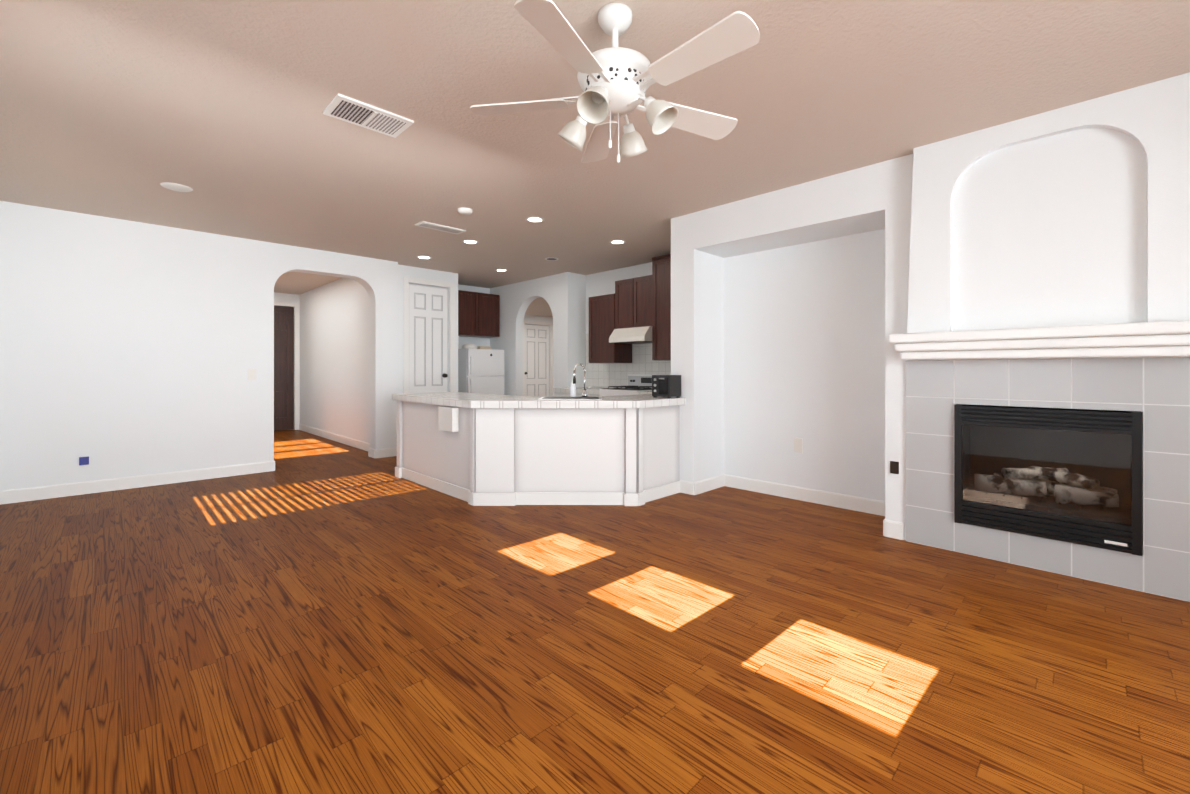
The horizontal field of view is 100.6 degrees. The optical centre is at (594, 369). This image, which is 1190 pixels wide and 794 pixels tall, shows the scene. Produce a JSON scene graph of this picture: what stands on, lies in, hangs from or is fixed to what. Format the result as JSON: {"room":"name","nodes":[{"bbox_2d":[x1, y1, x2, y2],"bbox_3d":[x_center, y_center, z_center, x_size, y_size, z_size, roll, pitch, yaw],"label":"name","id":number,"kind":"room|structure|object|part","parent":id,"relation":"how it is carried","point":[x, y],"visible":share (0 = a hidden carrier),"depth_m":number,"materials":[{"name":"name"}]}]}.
{"room":"living room","nodes":[
{"label":"living room","id":0,"kind":"room"},
{"bbox_2d":[0,201,397,490],"bbox_3d":[-3.864,-0.140,5.151,3.560,2.480,0.200,0,0,-45],"label":"wall","id":1,"kind":"structure","parent":0,"point":[128,348],"depth_m":4.63,"materials":[{"name":"white paint"}]},
{"bbox_2d":[79,456,88,464],"bbox_3d":[-4.510,0.805,4.360,0.060,0.070,0.020,0,0,-45],"label":"electrical outlet cover","id":2,"kind":"object","parent":1,"relation":"attached to","point":[83,460],"visible":0.93,"depth_m":4.36,"materials":[{"name":"blue plastic"}]},
{"bbox_2d":[0,461,274,504],"bbox_3d":[-4.194,1.046,4.675,2.003,0.108,0.013,0,0,-45],"label":"baseboard","id":3,"kind":"structure","parent":1,"relation":"attached to","point":[80,488],"depth_m":4.55,"materials":[{"name":"white wood"}]},
{"bbox_2d":[248,369,255,379],"bbox_3d":[-3.631,0.050,5.231,0.075,0.120,0.012,0,0,-45],"label":"switch plate","id":4,"kind":"object","parent":1,"relation":"attached to","point":[251,374],"visible":1,"depth_m":5.23,"materials":[{"name":"white plastic"}]},
{"bbox_2d":[372,447,396,457],"bbox_3d":[-2.620,1.046,6.225,0.306,0.108,0.013,0,0,-45],"label":"baseboard","id":5,"kind":"structure","parent":1,"relation":"attached to","point":[388,452],"depth_m":6.20,"materials":[{"name":"white wood"}]},
{"bbox_2d":[274,292,299,429],"bbox_3d":[-6.364,-0.139,8.331,2.660,2.480,0.240,0,0,-45],"label":"wall","id":6,"kind":"structure","parent":0,"point":[286,297],"depth_m":9.03,"materials":[{"name":"white paint"}]},
{"bbox_2d":[274,306,293,430],"bbox_3d":[-5.787,-0.025,8.785,0.754,2.239,0.103,0,0,-45],"label":"hall door","id":7,"kind":"structure","parent":6,"relation":"in","point":[283,368],"depth_m":8.95,"materials":[{"name":"brown wood"}]},
{"bbox_2d":[274,301,298,429],"bbox_3d":[-5.754,-0.061,8.752,0.900,2.323,0.016,0,0,-45],"label":"door frame","id":8,"kind":"structure","parent":6,"relation":"attached to","point":[295,305],"depth_m":9.03,"materials":[{"name":"white wood"}]},
{"bbox_2d":[300,278,368,442],"bbox_3d":[-4.049,-0.139,7.776,0.140,2.480,3.800,0,0,-45],"label":"wall","id":9,"kind":"structure","parent":0,"point":[334,357],"depth_m":7.61,"materials":[{"name":"white paint"}]},
{"bbox_2d":[299,424,371,455],"bbox_3d":[-4.104,1.047,7.721,0.013,0.108,3.800,0,0,-45],"label":"baseboard","id":10,"kind":"structure","parent":9,"relation":"attached to","point":[362,445],"depth_m":7.50,"materials":[{"name":"white wood"}]},
{"bbox_2d":[398,264,401,393],"bbox_3d":[-2.918,-0.140,6.812,0.120,2.480,0.960,0,0,-45],"label":"wall","id":11,"kind":"structure","parent":0,"point":[399,266],"depth_m":6.48,"materials":[{"name":"white paint"}]},
{"bbox_2d":[402,265,450,393],"bbox_3d":[-2.352,-0.140,6.808,0.680,2.480,0.160,0,0,-45],"label":"wall","id":12,"kind":"structure","parent":0,"point":[423,273],"depth_m":6.79,"materials":[{"name":"white paint"}]},
{"bbox_2d":[409,283,447,392],"bbox_3d":[-2.284,-0.030,6.796,0.594,2.249,0.103,0,0,-45],"label":"closet door","id":13,"kind":"structure","parent":12,"relation":"in","point":[428,339],"depth_m":6.80,"materials":[{"name":"grey wood"}]},
{"bbox_2d":[403,276,454,393],"bbox_3d":[-2.262,-0.066,6.773,0.740,2.333,0.016,0,0,-45],"label":"door frame","id":14,"kind":"structure","parent":12,"relation":"attached to","point":[408,280],"depth_m":6.61,"materials":[{"name":"white wood"}]},
{"bbox_2d":[451,272,457,391],"bbox_3d":[-2.341,-0.139,7.381,0.120,2.480,0.960,0,0,-45],"label":"wall","id":15,"kind":"structure","parent":0,"point":[454,276],"depth_m":7.06,"materials":[{"name":"white paint"}]},
{"bbox_2d":[458,284,489,348],"bbox_3d":[-2.211,-0.139,8.076,1.040,2.480,0.150,0,0,-45],"label":"wall","id":16,"kind":"structure","parent":0,"point":[476,341],"depth_m":8.17,"materials":[{"name":"white paint"}]},
{"bbox_2d":[458,290,499,337],"bbox_3d":[-1.969,-0.884,7.965,0.790,0.690,0.347,0,0,-45],"label":"upper cabinet","id":17,"kind":"object","parent":16,"relation":"attached to","point":[478,314],"visible":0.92,"depth_m":7.85,"materials":[{"name":"brown wood"}]},
{"bbox_2d":[490,272,573,395],"bbox_3d":[-2.051,-0.139,8.754,0.140,2.480,4.890,0,0,-45],"label":"wall","id":18,"kind":"structure","parent":0,"point":[563,295],"depth_m":7.69,"materials":[{"name":"white paint"}]},
{"bbox_2d":[525,324,548,395],"bbox_3d":[-1.479,-0.024,12.592,0.834,2.239,0.103,0,0,-45],"label":"room door","id":19,"kind":"structure","parent":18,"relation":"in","point":[536,360],"depth_m":12.60,"materials":[{"name":"grey wood"}]},
{"bbox_2d":[523,321,552,395],"bbox_3d":[-1.454,-0.060,12.566,0.980,2.323,0.016,0,0,-45],"label":"door frame","id":20,"kind":"structure","parent":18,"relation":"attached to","point":[544,323],"depth_m":12.64,"materials":[{"name":"white wood"}]},
{"bbox_2d":[574,273,585,386],"bbox_3d":[1.187,-0.139,8.616,4.260,2.480,0.150,0,0,-45],"label":"wall","id":21,"kind":"structure","parent":0,"point":[579,279],"depth_m":7.12,"materials":[{"name":"white paint"}]},
{"bbox_2d":[0,429,1189,793],"bbox_3d":[-0.720,1.140,4.808,13.000,0.080,14.700,0,0,-45],"label":"floor","id":22,"kind":"structure","parent":0,"point":[314,615],"depth_m":1.93,"materials":[{"name":"brown wood"}]},
{"bbox_2d":[458,344,503,394],"bbox_3d":[-1.870,0.348,7.865,0.650,1.506,0.610,0,0,-45],"label":"fridge","id":23,"kind":"object","parent":22,"relation":"on","point":[480,371],"depth_m":7.63,"materials":[{"name":"white metal"}]},
{"bbox_3d":[-1.899,-0.363,7.823,0.450,0.085,0.270,0,0,-45],"label":"items on top of the fridge","id":24,"kind":"part","parent":23,"relation":"part of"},
{"bbox_2d":[392,334,685,505],"bbox_3d":[-0.227,0.290,5.245,2.884,1.620,2.661,0,0,-45],"label":"kitchen island","id":25,"kind":"object","parent":22,"relation":"on","point":[561,446],"depth_m":4.03,"materials":[{"name":"paint"}]},
{"bbox_2d":[570,379,575,396],"bbox_3d":[-0.206,0.164,4.576,0.063,0.169,0.058,0,0,-45],"label":"soap bottle","id":26,"kind":"object","parent":25,"relation":"on","point":[572,390],"visible":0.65,"depth_m":4.55,"materials":[{"name":"white plastic"}]},
{"bbox_2d":[573,363,590,396],"bbox_3d":[-0.125,0.092,4.407,0.187,0.304,0.098,0,0,-45],"label":"faucet","id":27,"kind":"object","parent":25,"relation":"on","point":[584,394],"visible":1,"depth_m":4.45,"materials":[{"name":"silver metal"}]},
{"bbox_2d":[652,375,680,397],"bbox_3d":[0.630,0.149,4.415,0.204,0.200,0.195,0,0,-45],"label":"toaster oven","id":28,"kind":"object","parent":25,"relation":"on","point":[668,386],"visible":1,"depth_m":4.36,"materials":[{"name":"black plastic"}]},
{"bbox_2d":[599,374,653,395],"bbox_3d":[0.472,0.580,6.095,0.684,1.040,0.616,0,0,-45],"label":"range","id":29,"kind":"object","parent":22,"relation":"on","point":[639,382],"visible":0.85,"depth_m":6.10,"materials":[{"name":"white metal"}]},
{"bbox_2d":[0,0,1189,316],"bbox_3d":[0.249,-1.430,5.763,10.280,0.100,14.700,0,0,-45],"label":"ceiling","id":30,"kind":"structure","parent":0,"point":[118,108],"depth_m":2.58,"materials":[{"name":"beige paint"}]},
{"bbox_2d":[160,182,192,191],"bbox_3d":[-3.160,-1.376,3.733,0.190,0.008,0.190,0,0,-45],"label":"ceiling speaker","id":31,"kind":"object","parent":30,"relation":"attached to","point":[176,187],"visible":0.94,"depth_m":3.72,"materials":[{"name":"white plastic"}]},
{"bbox_2d":[323,93,413,137],"bbox_3d":[-1.231,-1.373,2.691,0.390,0.016,0.250,0,0,-45],"label":"ceiling vent","id":32,"kind":"object","parent":30,"relation":"in","point":[355,112],"visible":0.96,"depth_m":2.67,"materials":[{"name":"white plastic"}]},
{"bbox_2d":[417,256,431,258],"bbox_3d":[-2.096,-1.378,6.064,0.176,0.004,0.176,0,0,-45],"label":"recessed light","id":33,"kind":"object","parent":30,"relation":"in","point":[424,257],"visible":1,"depth_m":6.06,"materials":[{"name":"white"}]},
{"bbox_2d":[415,221,465,233],"bbox_3d":[-1.494,-1.374,4.790,0.450,0.012,0.160,0,0,-45],"label":"ceiling vent","id":34,"kind":"object","parent":30,"relation":"in","point":[425,224],"visible":0.96,"depth_m":4.76,"materials":[{"name":"white plastic"}]},
{"bbox_2d":[458,207,471,214],"bbox_3d":[-1.120,-1.363,4.260,0.124,0.034,0.124,0,0,-45],"label":"recessed light","id":35,"kind":"object","parent":30,"relation":"attached to","point":[464,211],"visible":1,"depth_m":4.22,"materials":[{"name":"white plastic"}]},
{"bbox_2d":[462,240,478,243],"bbox_3d":[-1.345,-1.378,5.330,0.176,0.004,0.176,0,0,-45],"label":"recessed light","id":36,"kind":"object","parent":30,"relation":"in","point":[469,241],"visible":1,"depth_m":5.31,"materials":[{"name":"white"}]},
{"bbox_2d":[495,269,507,271],"bbox_3d":[-1.298,-1.377,6.850,0.176,0.004,0.176,0,0,-45],"label":"recessed light","id":37,"kind":"object","parent":30,"relation":"in","point":[502,270],"visible":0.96,"depth_m":6.86,"materials":[{"name":"white"}]},
{"bbox_2d":[525,217,543,222],"bbox_3d":[-0.552,-1.378,4.539,0.176,0.004,0.176,0,0,-45],"label":"recessed light","id":38,"kind":"object","parent":30,"relation":"in","point":[534,219],"visible":1,"depth_m":4.53,"materials":[{"name":"white"}]},
{"bbox_2d":[545,257,557,260],"bbox_3d":[-0.540,-1.377,6.151,0.176,0.004,0.176,0,0,-45],"label":"recessed light","id":39,"kind":"object","parent":30,"relation":"in","point":[551,258],"visible":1,"depth_m":6.14,"materials":[{"name":"white"}]},
{"bbox_2d":[470,0,759,162],"bbox_3d":[0.110,-1.095,1.892,1.125,0.570,1.079,0,0,-45],"label":"ceiling fan","id":40,"kind":"object","parent":30,"relation":"hanging from","point":[614,80],"visible":1,"depth_m":1.81,"materials":[{"name":"white metal"}]},
{"bbox_2d":[610,240,624,243],"bbox_3d":[0.242,-1.378,5.335,0.176,0.004,0.176,0,0,-45],"label":"recessed light","id":41,"kind":"object","parent":30,"relation":"in","point":[617,241],"visible":1,"depth_m":5.31,"materials":[{"name":"white"}]},
{"bbox_2d":[586,262,651,333],"bbox_3d":[0.795,-0.140,6.370,0.150,2.480,2.500,0,0,-45],"label":"wall","id":42,"kind":"structure","parent":0,"point":[600,283],"depth_m":6.88,"materials":[{"name":"white paint"}]},
{"bbox_2d":[589,294,631,362],"bbox_3d":[0.203,-0.535,6.612,0.342,0.890,0.484,0,0,-45],"label":"upper cabinet","id":43,"kind":"object","parent":42,"relation":"attached to","point":[600,307],"depth_m":6.49,"materials":[{"name":"brown wood"}]},
{"bbox_2d":[613,278,632,329],"bbox_3d":[0.484,-0.827,6.327,0.342,0.615,0.310,0,0,-45],"label":"upper cabinet","id":44,"kind":"object","parent":42,"relation":"attached to","point":[623,295],"depth_m":6.22,"materials":[{"name":"brown wood"}]},
{"bbox_2d":[609,326,651,343],"bbox_3d":[0.552,-0.426,6.149,0.494,0.178,0.575,0,0,-45],"label":"range hood","id":45,"kind":"object","parent":44,"relation":"attached to","point":[638,335],"visible":0.81,"depth_m":5.97,"materials":[{"name":"white metal"}]},
{"bbox_2d":[633,275,648,326],"bbox_3d":[0.702,-0.827,6.106,0.342,0.615,0.310,0,0,-45],"label":"upper cabinet","id":46,"kind":"object","parent":42,"relation":"attached to","point":[643,301],"depth_m":6.01,"materials":[{"name":"brown wood"}]},
{"bbox_2d":[649,254,670,360],"bbox_3d":[0.995,-0.720,5.794,0.362,1.220,0.538,0,0,-45],"label":"upper cabinet","id":47,"kind":"object","parent":42,"relation":"attached to","point":[660,279],"depth_m":5.78,"materials":[{"name":"brown wood"}]},
{"bbox_2d":[671,154,1151,554],"bbox_3d":[2.864,-0.141,2.759,0.630,2.480,5.550,0,0,-45],"label":"wall","id":48,"kind":"structure","parent":0,"point":[789,310],"depth_m":3.65,"materials":[{"name":"white paint"}]},
{"bbox_2d":[688,474,723,494],"bbox_3d":[1.032,1.046,4.489,0.473,0.108,0.013,0,0,-45],"label":"baseboard","id":49,"kind":"structure","parent":48,"relation":"attached to","point":[702,486],"depth_m":4.44,"materials":[{"name":"white wood"}]},
{"bbox_2d":[794,438,802,452],"bbox_3d":[1.720,0.640,4.179,0.006,0.120,0.070,0,0,-45],"label":"outlet","id":50,"kind":"object","parent":48,"relation":"attached to","point":[798,444],"visible":1,"depth_m":4.17,"materials":[{"name":"white plastic"}]},
{"bbox_2d":[724,474,884,514],"bbox_3d":[1.745,1.046,4.148,0.013,0.108,1.500,0,0,-45],"label":"baseboard","id":51,"kind":"structure","parent":48,"relation":"attached to","point":[871,506],"depth_m":4.11,"materials":[{"name":"white wood"}]},
{"bbox_2d":[880,512,902,538],"bbox_3d":[2.083,1.045,3.422,0.473,0.108,0.033,0,0,-45],"label":"baseboard","id":52,"kind":"structure","parent":48,"relation":"attached to","point":[892,529],"depth_m":3.23,"materials":[{"name":"white wood"}]},
{"bbox_2d":[890,461,898,473],"bbox_3d":[1.956,0.639,3.226,0.006,0.080,0.050,0,0,-45],"label":"outlet","id":53,"kind":"object","parent":48,"relation":"attached to","point":[894,467],"visible":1,"depth_m":3.22,"materials":[{"name":"black plastic"}]},
{"bbox_2d":[905,72,1189,601],"bbox_3d":[2.423,-0.141,2.696,0.084,2.480,1.280,0,0,-45],"label":"chimney breast","id":54,"kind":"object","parent":48,"relation":"attached to","point":[1076,214],"visible":0.98,"depth_m":2.63,"materials":[{"name":"paint"}]},
{"bbox_2d":[888,320,1189,359],"bbox_3d":[2.373,-0.141,2.647,0.224,0.160,1.370,0,0,-45],"label":"mantel shelf","id":55,"kind":"object","parent":54,"relation":"attached to","point":[1151,339],"visible":1,"depth_m":2.54,"materials":[{"name":"white wood"}]},
{"bbox_2d":[954,404,1141,555],"bbox_3d":[2.581,0.564,2.852,0.441,0.708,0.758,0,0,-45],"label":"fireplace insert","id":56,"kind":"object","parent":54,"relation":"in","point":[1069,475],"visible":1,"depth_m":2.75,"materials":[{"name":"black metal"}]}
]}

